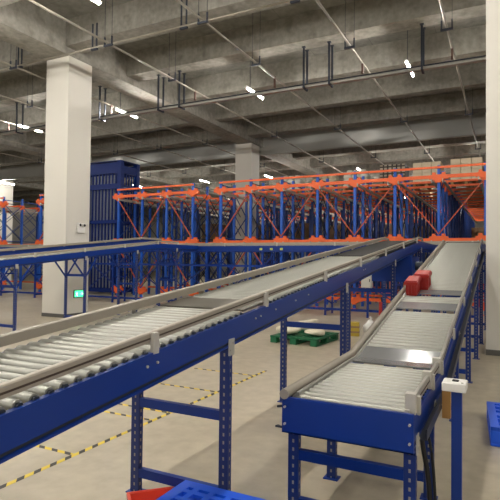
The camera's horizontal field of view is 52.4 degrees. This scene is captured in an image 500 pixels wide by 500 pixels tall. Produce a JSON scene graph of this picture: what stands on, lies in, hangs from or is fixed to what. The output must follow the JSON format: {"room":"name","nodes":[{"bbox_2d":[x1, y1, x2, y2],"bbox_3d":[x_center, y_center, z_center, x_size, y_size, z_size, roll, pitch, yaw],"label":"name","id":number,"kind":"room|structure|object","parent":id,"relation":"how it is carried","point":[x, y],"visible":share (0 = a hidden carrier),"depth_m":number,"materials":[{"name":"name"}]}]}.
{"room":"distribution center","nodes":[
{"label":"distribution center","id":0,"kind":"room"},
{"bbox_2d":[11,201,146,273],"bbox_3d":[-29.789,-1.981,43.250,0.300,8.500,66.000,0,-1,27],"label":"wall","id":1,"kind":"structure","parent":0,"point":[15,224],"depth_m":54.76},
{"bbox_2d":[0,0,485,151],"bbox_3d":[-1.977,-6.109,29.229,62.000,0.300,66.000,0,-1,27],"label":"ceiling","id":2,"kind":"structure","parent":0,"point":[68,9],"depth_m":14.81,"materials":[{"name":"grey concrete"}]},
{"bbox_2d":[0,0,20,6],"bbox_3d":[-9.914,-6.032,13.613,62.000,0.730,0.580,0,-1,27],"label":"ceiling beam","id":3,"kind":"structure","parent":2,"relation":"attached to","point":[2,2],"depth_m":11.63,"materials":[{"name":"grey concrete"}]},
{"bbox_2d":[17,124,42,132],"bbox_3d":[-8.523,-5.462,19.769,0.090,1.560,1.120,0,-1,27],"label":"ceiling lamp","id":4,"kind":"object","parent":2,"relation":"hanging from","point":[20,125],"visible":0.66,"depth_m":19.54,"materials":[{"name":"white plastic"}]},
{"bbox_2d":[0,138,210,190],"bbox_3d":[-7.673,-5.208,28.172,0.260,1.690,57.000,0,-1,27],"label":"pipe","id":5,"kind":"object","parent":2,"relation":"hanging from","point":[0,138],"visible":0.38,"depth_m":30.47,"materials":[{"name":"metal"}]},
{"bbox_2d":[7,179,215,217],"bbox_3d":[-18.921,-5.472,37.824,0.840,0.940,66.000,0,-1,27],"label":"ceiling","id":6,"kind":"structure","parent":2,"relation":"attached to","point":[39,186],"depth_m":40.66,"materials":[{"name":"grey concrete"}]},
{"bbox_2d":[0,152,226,202],"bbox_3d":[-9.991,-5.205,29.350,0.260,1.690,57.000,0,-1,27],"label":"pipe","id":7,"kind":"object","parent":2,"relation":"hanging from","point":[38,161],"visible":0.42,"depth_m":26.91,"materials":[{"name":"metal"}]},
{"bbox_2d":[0,120,232,186],"bbox_3d":[-5.356,-5.210,26.994,0.260,1.690,57.000,0,-1,27],"label":"pipe","id":8,"kind":"object","parent":2,"relation":"hanging from","point":[9,123],"visible":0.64,"depth_m":25.52,"materials":[{"name":"metal"}]},
{"bbox_2d":[115,93,138,117],"bbox_3d":[-4.244,-5.467,17.594,0.090,1.560,1.120,0,-1,27],"label":"ceiling lamp","id":9,"kind":"object","parent":2,"relation":"hanging from","point":[116,108],"visible":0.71,"depth_m":17.27,"materials":[{"name":"white plastic"}]},
{"bbox_2d":[0,66,271,185],"bbox_3d":[-3.038,-5.213,25.816,0.260,1.690,57.000,0,-1,27],"label":"pipe","id":10,"kind":"object","parent":2,"relation":"hanging from","point":[27,104],"visible":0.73,"depth_m":21.47,"materials":[{"name":"metal"}]},
{"bbox_2d":[0,132,299,215],"bbox_3d":[-8.758,-5.482,32.658,0.840,0.940,66.000,0,-1,27],"label":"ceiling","id":11,"kind":"structure","parent":2,"relation":"attached to","point":[20,138],"depth_m":27.21,"materials":[{"name":"grey concrete"}]},
{"bbox_2d":[0,0,304,72],"bbox_3d":[-8.646,-5.962,16.108,62.000,0.730,0.580,0,-1,27],"label":"ceiling beam","id":12,"kind":"structure","parent":2,"relation":"attached to","point":[134,18],"depth_m":12.94,"materials":[{"name":"grey concrete"}]},
{"bbox_2d":[0,47,348,200],"bbox_3d":[-0.809,-5.215,24.683,0.260,1.690,57.000,0,-1,27],"label":"pipe","id":13,"kind":"object","parent":2,"relation":"hanging from","point":[12,67],"visible":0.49,"depth_m":17.11,"materials":[{"name":"metal"}]},
{"bbox_2d":[0,0,391,208],"bbox_3d":[1.360,-5.493,27.516,0.840,0.940,66.000,0,-1,27],"label":"ceiling beam","id":14,"kind":"structure","parent":2,"relation":"attached to","point":[25,25],"depth_m":15.85,"materials":[{"name":"grey concrete"}]},
{"bbox_2d":[0,0,299,70],"bbox_3d":[-2.724,-5.426,12.309,44.000,0.690,0.060,0,-1,27],"label":"conduit pipe","id":15,"kind":"object","parent":14,"relation":"attached to","point":[181,27],"visible":0.87,"depth_m":12.09,"materials":[{"name":"metal"}]},
{"bbox_2d":[28,0,381,194],"bbox_3d":[2.177,-5.218,23.165,0.260,1.690,57.000,0,-1,27],"label":"pipe","id":16,"kind":"object","parent":2,"relation":"hanging from","point":[106,44],"visible":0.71,"depth_m":13.92,"materials":[{"name":"metal"}]},
{"bbox_2d":[28,176,450,204],"bbox_3d":[3.902,-5.270,40.794,62.000,0.730,0.580,0,-1,27],"label":"ceiling beam","id":17,"kind":"structure","parent":2,"relation":"attached to","point":[229,192],"depth_m":44.84,"materials":[{"name":"grey concrete"}]},
{"bbox_2d":[0,0,485,107],"bbox_3d":[-7.513,-5.899,18.336,62.000,0.730,0.580,0,-1,27],"label":"ceiling beam","id":18,"kind":"structure","parent":2,"relation":"attached to","point":[313,29],"depth_m":13.82,"materials":[{"name":"grey concrete"}]},
{"bbox_2d":[0,23,485,135],"bbox_3d":[-1.188,-4.966,15.330,44.000,1.140,0.340,0,-1,27],"label":"cable tray","id":19,"kind":"object","parent":18,"relation":"hanging from","point":[422,67],"visible":0.91,"depth_m":14.06,"materials":[{"name":"metal"}]},
{"bbox_2d":[0,24,485,131],"bbox_3d":[-6.317,-5.834,20.689,62.000,0.730,0.360,0,-1,27],"label":"ceiling beam","id":20,"kind":"structure","parent":2,"relation":"attached to","point":[469,42],"depth_m":16.26,"materials":[{"name":"grey concrete"}]},
{"bbox_2d":[0,61,485,150],"bbox_3d":[-5.072,-5.765,23.139,62.000,0.730,0.360,0,-1,27],"label":"ceiling beam","id":21,"kind":"structure","parent":2,"relation":"attached to","point":[473,75],"depth_m":19.06,"materials":[{"name":"grey concrete"}]},
{"bbox_2d":[0,89,485,166],"bbox_3d":[-3.708,-5.690,25.822,62.000,0.730,0.580,0,-1,27],"label":"ceiling beam","id":22,"kind":"structure","parent":2,"relation":"attached to","point":[450,104],"depth_m":22.30,"materials":[{"name":"grey concrete"}]},
{"bbox_2d":[0,162,44,179],"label":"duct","id":23,"kind":"object","parent":22,"relation":"hanging from","point":[29,170],"depth_m":32.89,"materials":[{"name":"grey metal"}]},
{"bbox_2d":[92,141,236,166],"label":"duct","id":24,"kind":"object","parent":22,"relation":"hanging from","point":[199,152],"depth_m":27.35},
{"bbox_2d":[259,112,485,155],"label":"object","id":25,"kind":"structure","parent":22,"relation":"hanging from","point":[455,126],"depth_m":22.47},
{"bbox_2d":[13,165,483,201],"bbox_3d":[2.634,-5.340,38.298,62.000,0.730,0.580,0,-1,27],"label":"ceiling beam","id":26,"kind":"structure","parent":2,"relation":"attached to","point":[447,170],"depth_m":40.63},
{"bbox_2d":[13,143,485,190],"bbox_3d":[0.097,-5.480,33.308,62.000,0.730,0.580,0,-1,27],"label":"ceiling beam","id":27,"kind":"structure","parent":2,"relation":"attached to","point":[462,150],"depth_m":29.90,"materials":[{"name":"grey concrete"}]},
{"bbox_2d":[13,155,485,196],"bbox_3d":[1.365,-5.410,35.803,62.000,0.730,0.580,0,-1,27],"label":"ceiling beam","id":28,"kind":"structure","parent":2,"relation":"attached to","point":[445,161],"depth_m":34.79,"materials":[{"name":"grey concrete"}]},
{"bbox_2d":[17,135,485,183],"bbox_3d":[-1.171,-5.550,30.812,62.000,0.730,0.580,0,-1,27],"label":"ceiling beam","id":29,"kind":"structure","parent":2,"relation":"attached to","point":[481,139],"depth_m":27.50,"materials":[{"name":"grey concrete"}]},
{"bbox_2d":[246,60,264,98],"bbox_3d":[0.169,-5.472,15.351,0.090,1.560,1.120,0,-1,27],"label":"ceiling lamp","id":30,"kind":"object","parent":2,"relation":"hanging from","point":[247,87],"visible":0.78,"depth_m":15.04,"materials":[{"name":"white plastic"}]},
{"bbox_2d":[132,205,408,217],"bbox_3d":[11.512,-4.851,55.765,62.000,0.730,0.580,0,-1,27],"label":"ceiling beam","id":31,"kind":"structure","parent":2,"relation":"attached to","point":[404,205],"depth_m":67.28,"materials":[{"name":"grey concrete"}]},
{"bbox_2d":[139,186,409,202],"bbox_3d":[5.170,-5.200,43.289,62.000,0.730,0.580,0,-1,27],"label":"ceiling beam","id":32,"kind":"structure","parent":2,"relation":"attached to","point":[378,186],"depth_m":44.73,"materials":[{"name":"grey concrete"}]},
{"bbox_2d":[176,0,409,185],"bbox_3d":[4.558,-5.221,21.955,0.260,1.690,57.000,0,-1,27],"label":"pipe","id":33,"kind":"object","parent":2,"relation":"hanging from","point":[203,21],"visible":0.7,"depth_m":13.27,"materials":[{"name":"metal"}]},
{"bbox_2d":[124,190,465,209],"bbox_3d":[7.707,-5.061,48.279,62.000,0.730,0.580,0,-1,27],"label":"ceiling beam","id":34,"kind":"structure","parent":2,"relation":"attached to","point":[462,190],"depth_m":49.84,"materials":[{"name":"grey concrete"}]},
{"bbox_2d":[124,195,465,212],"bbox_3d":[8.975,-4.991,50.775,62.000,0.730,0.580,0,-1,27],"label":"ceiling beam","id":35,"kind":"structure","parent":2,"relation":"attached to","point":[155,210],"depth_m":60.28,"materials":[{"name":"grey concrete"}]},
{"bbox_2d":[124,186,465,206],"bbox_3d":[6.439,-5.130,45.784,62.000,0.730,0.580,0,-1,27],"label":"ceiling beam","id":36,"kind":"structure","parent":2,"relation":"attached to","point":[458,186],"depth_m":44.47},
{"bbox_2d":[124,200,465,215],"bbox_3d":[10.244,-4.921,53.270,62.000,0.730,0.580,0,-1,27],"label":"ceiling beam","id":37,"kind":"structure","parent":2,"relation":"attached to","point":[146,213],"depth_m":63.94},
{"bbox_2d":[315,0,433,161],"bbox_3d":[6.786,-5.223,20.823,0.260,1.690,57.000,0,-1,27],"label":"pipe","id":38,"kind":"object","parent":2,"relation":"hanging from","point":[363,65],"visible":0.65,"depth_m":12.82,"materials":[{"name":"metal"}]},
{"bbox_2d":[404,30,414,76],"bbox_3d":[4.189,-5.476,13.307,0.090,1.560,1.120,0,-1,27],"label":"ceiling lamp","id":39,"kind":"object","parent":2,"relation":"hanging from","point":[405,60],"visible":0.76,"depth_m":12.99,"materials":[{"name":"white plastic"}]},
{"bbox_2d":[438,0,483,170],"bbox_3d":[8.730,-5.225,19.835,0.260,1.690,57.000,0,-1,27],"label":"pipe","id":40,"kind":"object","parent":2,"relation":"hanging from","point":[446,28],"visible":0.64,"depth_m":12.83,"materials":[{"name":"metal"}]},
{"bbox_2d":[0,272,499,499],"bbox_3d":[-2.065,2.338,29.037,62.000,0.200,66.000,0,-1,27],"label":"floor","id":41,"kind":"structure","parent":0,"point":[183,445],"depth_m":4.55,"materials":[{"name":"beige concrete"}]},
{"bbox_2d":[0,180,12,280],"bbox_3d":[-18.053,-1.385,36.763,1.100,7.260,1.100,0,-1,27],"label":"column","id":42,"kind":"structure","parent":41,"relation":"on","point":[6,190],"depth_m":36.72,"materials":[{"name":"white paint"}]},
{"bbox_2d":[0,197,43,289],"bbox_3d":[-12.630,-0.266,28.948,3.330,4.780,5.740,0,-1,27],"label":"rack","id":43,"kind":"object","parent":41,"relation":"on","point":[4,209],"visible":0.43,"depth_m":27.48,"materials":[{"name":"metal"}]},
{"bbox_2d":[35,194,43,291],"bbox_3d":[-8.882,-0.297,25.816,1.910,4.780,3.552,0,-1,27],"label":"rack","id":44,"kind":"object","parent":41,"relation":"on","point":[40,201],"visible":0.07,"depth_m":24.67,"materials":[{"name":"metal"}]},
{"bbox_2d":[35,445,73,454],"bbox_3d":[-1.902,1.679,4.398,0.980,0.002,0.040,0,-1,27],"label":"tape","id":45,"kind":"object","parent":41,"relation":"on","point":[39,446],"visible":0.56,"depth_m":4.27,"materials":[{"name":"yellow plastic"}]},
{"bbox_2d":[42,56,91,313],"bbox_3d":[-5.244,-1.754,14.592,0.870,7.260,0.870,0,-1,27],"label":"column","id":46,"kind":"structure","parent":41,"relation":"on","point":[69,79],"depth_m":14.26,"materials":[{"name":"white paint"}]},
{"bbox_2d":[41,312,82,317],"bbox_3d":[-5.282,1.825,14.511,0.886,0.100,0.886,0,-1,27],"label":"baseboard","id":47,"kind":"structure","parent":46,"relation":"attached to","point":[42,314],"depth_m":14.16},
{"bbox_2d":[73,290,82,297],"bbox_3d":[-4.835,1.236,14.373,0.052,0.220,0.380,0,-1,27],"label":"exit sign","id":48,"kind":"object","parent":46,"relation":"attached to","point":[77,293],"visible":0.78,"depth_m":14.33,"materials":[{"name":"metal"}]},
{"bbox_2d":[76,223,85,232],"bbox_3d":[-4.790,-0.618,14.417,0.097,0.270,0.285,0,-1,27],"label":"emergency light","id":49,"kind":"object","parent":46,"relation":"attached to","point":[80,228],"visible":1,"depth_m":14.36,"materials":[{"name":"white plastic"}]},
{"bbox_2d":[0,237,197,330],"bbox_3d":[-5.196,0.644,11.526,0.768,2.326,13.632,0,-1,27],"label":"conveyor","id":50,"kind":"object","parent":41,"relation":"on","point":[20,256],"visible":0.95,"depth_m":13.10,"materials":[{"name":"metal"}]},
{"bbox_2d":[88,158,139,294],"bbox_3d":[-6.679,-1.072,24.381,2.300,6.310,1.350,0,-1,27],"label":"lift","id":51,"kind":"object","parent":41,"relation":"on","point":[106,177],"visible":0.65,"depth_m":23.88,"materials":[{"name":"blue metal"}]},
{"bbox_2d":[104,411,151,419],"bbox_3d":[-1.435,1.705,5.316,0.980,0.002,0.040,0,-1,27],"label":"tape","id":52,"kind":"object","parent":41,"relation":"on","point":[104,411],"visible":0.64,"depth_m":5.26,"materials":[{"name":"yellow plastic"}]},
{"bbox_2d":[0,370,265,488],"bbox_3d":[-1.031,1.701,4.965,0.044,0.002,5.600,0,-1,27],"label":"tape","id":53,"kind":"object","parent":41,"relation":"on","point":[193,402],"visible":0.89,"depth_m":4.35,"materials":[{"name":"yellow plastic"}]},
{"bbox_2d":[118,403,167,412],"bbox_3d":[-1.304,1.712,5.575,0.980,0.002,0.040,0,-1,27],"label":"tape","id":54,"kind":"object","parent":41,"relation":"on","point":[119,403],"visible":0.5,"depth_m":5.45,"materials":[{"name":"yellow plastic"}]},
{"bbox_2d":[127,486,173,499],"bbox_3d":[-0.579,1.621,3.239,0.384,0.094,0.254,1,-1,-19],"label":"crate","id":55,"kind":"object","parent":41,"relation":"on","point":[149,494],"visible":0.42,"depth_m":3.32,"materials":[{"name":"red plastic"}]},
{"bbox_2d":[159,383,215,391],"bbox_3d":[-0.860,1.737,6.448,0.980,0.002,0.040,0,-1,27],"label":"tape","id":56,"kind":"object","parent":41,"relation":"on","point":[159,383],"visible":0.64,"depth_m":6.41,"materials":[{"name":"yellow plastic"}]},
{"bbox_2d":[111,183,313,297],"bbox_3d":[-0.884,-0.166,27.912,4.490,4.780,14.540,0,-1,27],"label":"rack","id":57,"kind":"object","parent":41,"relation":"on","point":[168,197],"visible":0.5,"depth_m":22.58,"materials":[{"name":"metal"}]},
{"bbox_2d":[202,224,225,241],"bbox_3d":[-2.022,-0.829,28.543,1.000,1.190,1.000,0,-1,27],"label":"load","id":58,"kind":"object","parent":57,"relation":"on","point":[213,236],"visible":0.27,"depth_m":28.08,"materials":[{"name":"brown cardboard"}]},
{"bbox_2d":[259,225,275,239],"bbox_3d":[1.020,-0.791,28.791,1.000,1.190,1.000,0,-1,27],"label":"load","id":59,"kind":"object","parent":57,"relation":"on","point":[259,225],"visible":0.16,"depth_m":28.34,"materials":[{"name":"brown cardboard"}]},
{"bbox_2d":[0,237,437,492],"bbox_3d":[1.739,0.723,7.540,0.974,2.134,14.450,0,-1,27],"label":"conveyor","id":60,"kind":"object","parent":41,"relation":"on","point":[53,385],"visible":0.96,"depth_m":3.15,"materials":[{"name":"metal"}]},
{"bbox_2d":[194,368,252,375],"bbox_3d":[-0.398,1.762,7.357,0.980,0.002,0.040,0,-1,27],"label":"tape","id":61,"kind":"object","parent":41,"relation":"on","point":[194,368],"visible":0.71,"depth_m":7.36,"materials":[{"name":"plastic"}]},
{"bbox_2d":[0,241,485,321],"bbox_3d":[-4.148,0.882,19.095,24.200,2.216,0.808,0,-1,27],"label":"conveyor","id":62,"kind":"object","parent":41,"relation":"on","point":[272,247],"visible":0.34,"depth_m":17.12,"materials":[{"name":"metal"}]},
{"bbox_2d":[235,143,259,282],"bbox_3d":[-0.154,-1.471,24.750,0.870,7.260,0.870,0,-1,27],"label":"column","id":63,"kind":"structure","parent":41,"relation":"on","point":[246,155],"depth_m":24.42,"materials":[{"name":"white paint"}]},
{"bbox_2d":[270,329,338,346],"bbox_3d":[1.123,1.777,10.330,1.000,0.140,1.150,0,-2,31],"label":"pallet","id":64,"kind":"object","parent":41,"relation":"on","point":[300,337],"visible":0.83,"depth_m":10.04,"materials":[{"name":"green plastic"}]},
{"bbox_2d":[276,326,300,333],"bbox_3d":[0.787,1.606,10.243,0.492,0.178,0.393,0,-1,21],"label":"sack","id":65,"kind":"object","parent":64,"relation":"on","point":[290,330],"visible":0.66,"depth_m":10.07,"materials":[{"name":"white fabric"}]},
{"bbox_2d":[299,319,318,329],"bbox_3d":[1.208,1.563,10.583,0.470,0.261,0.373,0,-1,10],"label":"sack","id":66,"kind":"object","parent":64,"relation":"on","point":[309,320],"visible":0.41,"depth_m":10.44,"materials":[{"name":"white fabric"}]},
{"bbox_2d":[304,329,324,335],"bbox_3d":[1.273,1.632,10.063,0.431,0.138,0.312,-1,-2,44],"label":"sack","id":67,"kind":"object","parent":64,"relation":"on","point":[319,332],"visible":1,"depth_m":9.96,"materials":[{"name":"white fabric"}]},
{"bbox_2d":[213,162,485,315],"bbox_3d":[7.895,-0.119,25.917,11.490,4.780,18.940,0,-1,27],"label":"rack","id":68,"kind":"object","parent":41,"relation":"on","point":[458,219],"visible":0.46,"depth_m":19.89,"materials":[{"name":"metal"}]},
{"bbox_2d":[279,175,308,196],"bbox_3d":[1.892,-2.732,21.782,1.000,0.790,1.000,0,-1,27],"label":"load","id":69,"kind":"object","parent":68,"relation":"on","point":[297,180],"visible":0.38,"depth_m":21.34,"materials":[{"name":"beige cardboard"}]},
{"bbox_2d":[295,223,315,239],"bbox_3d":[2.875,-0.796,26.614,1.000,1.140,1.000,0,-1,27],"label":"load","id":70,"kind":"object","parent":68,"relation":"on","point":[306,225],"visible":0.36,"depth_m":26.12,"materials":[{"name":"brown cardboard"}]},
{"bbox_2d":[312,176,341,195],"bbox_3d":[3.277,-2.733,21.527,1.000,0.810,1.000,0,-1,27],"label":"load","id":71,"kind":"object","parent":68,"relation":"on","point":[331,178],"visible":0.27,"depth_m":21.13,"materials":[{"name":"beige cardboard"}]},
{"bbox_2d":[329,225,346,238],"bbox_3d":[4.953,-0.748,27.800,1.000,1.140,1.000,0,-1,27],"label":"load","id":72,"kind":"object","parent":68,"relation":"on","point":[331,234],"visible":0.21,"depth_m":27.37,"materials":[{"name":"brown cardboard"}]},
{"bbox_2d":[343,169,372,193],"bbox_3d":[4.375,-2.764,20.520,1.000,0.850,1.000,0,-1,27],"label":"load","id":73,"kind":"object","parent":68,"relation":"on","point":[367,176],"visible":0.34,"depth_m":20.21,"materials":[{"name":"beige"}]},
{"bbox_2d":[348,223,367,237],"bbox_3d":[5.704,-0.774,26.298,1.000,1.140,1.000,0,-1,27],"label":"load","id":74,"kind":"object","parent":68,"relation":"on","point":[360,223],"visible":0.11,"depth_m":25.80,"materials":[{"name":"brown cardboard"}]},
{"bbox_2d":[379,163,408,191],"bbox_3d":[5.824,-2.846,20.459,1.000,1.040,1.000,0,-1,27],"label":"load","id":75,"kind":"object","parent":68,"relation":"on","point":[392,166],"visible":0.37,"depth_m":20.09,"materials":[{"name":"beige cardboard"}]},
{"bbox_2d":[384,225,404,236],"bbox_3d":[7.618,-0.738,27.007,1.000,1.140,1.000,0,-1,27],"label":"load","id":76,"kind":"object","parent":68,"relation":"on","point":[390,226],"visible":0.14,"depth_m":26.68,"materials":[{"name":"brown cardboard"}]},
{"bbox_2d":[413,188,432,209],"bbox_3d":[9.086,-2.716,26.877,1.000,1.140,1.000,0,-1,27],"label":"load","id":77,"kind":"object","parent":68,"relation":"on","point":[420,188],"visible":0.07,"depth_m":26.39,"materials":[{"name":"brown cardboard"}]},
{"bbox_2d":[414,226,432,237],"bbox_3d":[9.519,-0.702,27.723,1.000,1.140,1.000,0,-1,27],"label":"load","id":78,"kind":"object","parent":68,"relation":"on","point":[418,226],"visible":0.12,"depth_m":27.31,"materials":[{"name":"brown cardboard"}]},
{"bbox_2d":[413,161,443,189],"bbox_3d":[6.782,-2.797,19.298,1.000,0.910,1.000,0,-1,27],"label":"load","id":79,"kind":"object","parent":68,"relation":"on","point":[425,172],"visible":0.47,"depth_m":18.92,"materials":[{"name":"beige cardboard"}]},
{"bbox_2d":[451,157,482,187],"bbox_3d":[7.909,-2.803,18.501,1.050,0.910,1.000,0,-1,27],"label":"load","id":80,"kind":"object","parent":68,"relation":"on","point":[469,169],"visible":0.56,"depth_m":18.09,"materials":[{"name":"beige cardboard"}]},
{"bbox_2d":[466,185,483,205],"bbox_3d":[11.098,-2.744,24.733,1.000,1.140,1.000,0,-1,27],"label":"load","id":81,"kind":"object","parent":68,"relation":"on","point":[476,185],"visible":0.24,"depth_m":24.39,"materials":[{"name":"brown cardboard"}]},
{"bbox_2d":[472,227,483,237],"bbox_3d":[12.889,-0.654,28.252,1.000,1.140,1.000,0,-1,27],"label":"load","id":82,"kind":"object","parent":68,"relation":"on","point":[475,231],"visible":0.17,"depth_m":27.91,"materials":[{"name":"brown cardboard"}]},
{"bbox_2d":[351,321,359,335],"bbox_3d":[2.275,1.727,11.138,0.246,0.300,0.206,0,-1,15],"label":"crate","id":83,"kind":"object","parent":41,"relation":"on","point":[355,326],"visible":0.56,"depth_m":11.04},
{"bbox_2d":[361,275,372,317],"bbox_3d":[3.379,1.319,14.679,0.300,1.300,0.250,0,-1,27],"label":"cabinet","id":84,"kind":"object","parent":41,"relation":"on","point":[367,282],"visible":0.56,"depth_m":14.64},
{"bbox_2d":[362,316,373,332],"bbox_3d":[2.658,1.672,11.231,0.326,0.422,0.323,0,-1,27],"label":"plastic bag","id":85,"kind":"object","parent":41,"relation":"on","point":[368,323],"visible":0.53,"depth_m":11.16,"materials":[{"name":"white plastic"}]},
{"bbox_2d":[275,239,485,499],"bbox_3d":[3.248,0.769,8.174,0.895,2.102,11.955,0,-1,27],"label":"conveyor","id":86,"kind":"object","parent":41,"relation":"on","point":[348,400],"visible":0.9,"depth_m":3.54,"materials":[{"name":"metal"}]},
{"bbox_2d":[404,276,421,295],"bbox_3d":[2.027,0.442,6.316,0.159,0.240,0.337,0,-1,27],"label":"tote","id":87,"kind":"object","parent":86,"relation":"on","point":[412,283],"visible":1,"depth_m":6.20,"materials":[{"name":"red plastic"}]},
{"bbox_2d":[413,270,431,289],"bbox_3d":[2.235,0.386,6.570,0.194,0.248,0.301,0,-1,27],"label":"tote","id":88,"kind":"object","parent":86,"relation":"on","point":[425,283],"visible":0.82,"depth_m":6.46,"materials":[{"name":"red plastic"}]},
{"bbox_2d":[420,440,431,499],"bbox_3d":[0.973,1.369,2.724,0.072,0.608,0.412,0,-1,10],"label":"cable","id":89,"kind":"object","parent":86,"relation":"hanging from","point":[422,442],"visible":0.84,"depth_m":2.90,"materials":[{"name":"black rubber"}]},
{"bbox_2d":[428,436,436,499],"bbox_3d":[1.026,1.367,2.767,0.051,0.611,0.445,0,-1,7],"label":"cable","id":90,"kind":"object","parent":86,"relation":"hanging from","point":[429,438],"visible":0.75,"depth_m":2.90,"materials":[{"name":"black rubber"}]},
{"bbox_2d":[441,391,450,418],"bbox_3d":[1.298,1.010,3.374,0.065,0.200,0.050,0,-1,27],"label":"cardboard sheet","id":91,"kind":"object","parent":86,"relation":"hanging from","point":[446,396],"visible":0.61,"depth_m":3.35,"materials":[{"name":"brown cardboard"}]},
{"bbox_2d":[419,249,485,440],"bbox_3d":[2.781,0.510,6.399,0.048,1.277,8.050,0,-1,27],"label":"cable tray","id":92,"kind":"object","parent":86,"relation":"on","point":[445,366],"depth_m":4.32,"materials":[{"name":"metal"}]},
{"bbox_2d":[379,298,381,314],"bbox_3d":[3.724,1.660,14.335,0.177,0.610,0.170,1,-1,-15],"label":"fire extinguisher","id":93,"kind":"object","parent":41,"relation":"on","point":[380,303],"visible":0.35,"depth_m":14.27,"materials":[{"name":"red metal"}]},
{"bbox_2d":[442,378,467,499],"bbox_3d":[1.293,1.252,3.179,0.162,0.868,0.160,0,-1,27],"label":"post","id":94,"kind":"object","parent":41,"relation":"on","point":[456,387],"visible":1,"depth_m":3.15,"materials":[{"name":"blue metal"}]},
{"bbox_2d":[486,0,499,349],"bbox_3d":[4.776,-1.772,9.213,0.870,7.260,0.870,0,-1,27],"label":"column","id":95,"kind":"structure","parent":41,"relation":"on","point":[492,6],"depth_m":8.96,"materials":[{"name":"white paint"}]},
{"bbox_2d":[485,349,499,355],"bbox_3d":[4.739,1.807,9.132,0.886,0.100,0.886,0,-1,27],"label":"baseboard","id":96,"kind":"structure","parent":95,"relation":"attached to","point":[487,351],"depth_m":8.89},
{"bbox_2d":[487,401,499,446],"bbox_3d":[2.751,1.651,4.686,1.000,0.170,0.900,0,-1,23],"label":"crate","id":97,"kind":"object","parent":41,"relation":"on","point":[493,408],"visible":1,"depth_m":4.67,"materials":[{"name":"blue plastic"}]},
{"bbox_3d":[-0.110,1.577,2.340,1.100,0.150,0.950,0,-1,27],"label":"pallet","id":98,"kind":"object","parent":41,"relation":"on","visible":0},
{"bbox_2d":[156,480,265,499],"bbox_3d":[-0.109,1.427,2.344,1.100,0.150,0.950,0,-1,27],"label":"pallet","id":99,"kind":"object","parent":98,"relation":"on","point":[186,490],"visible":1,"depth_m":2.84,"materials":[{"name":"blue plastic"}]},
{"bbox_2d":[147,205,483,278],"bbox_3d":[12.996,-1.183,58.678,62.000,8.500,0.300,0,-1,27],"label":"wall","id":100,"kind":"structure","parent":0,"point":[479,223],"depth_m":68.46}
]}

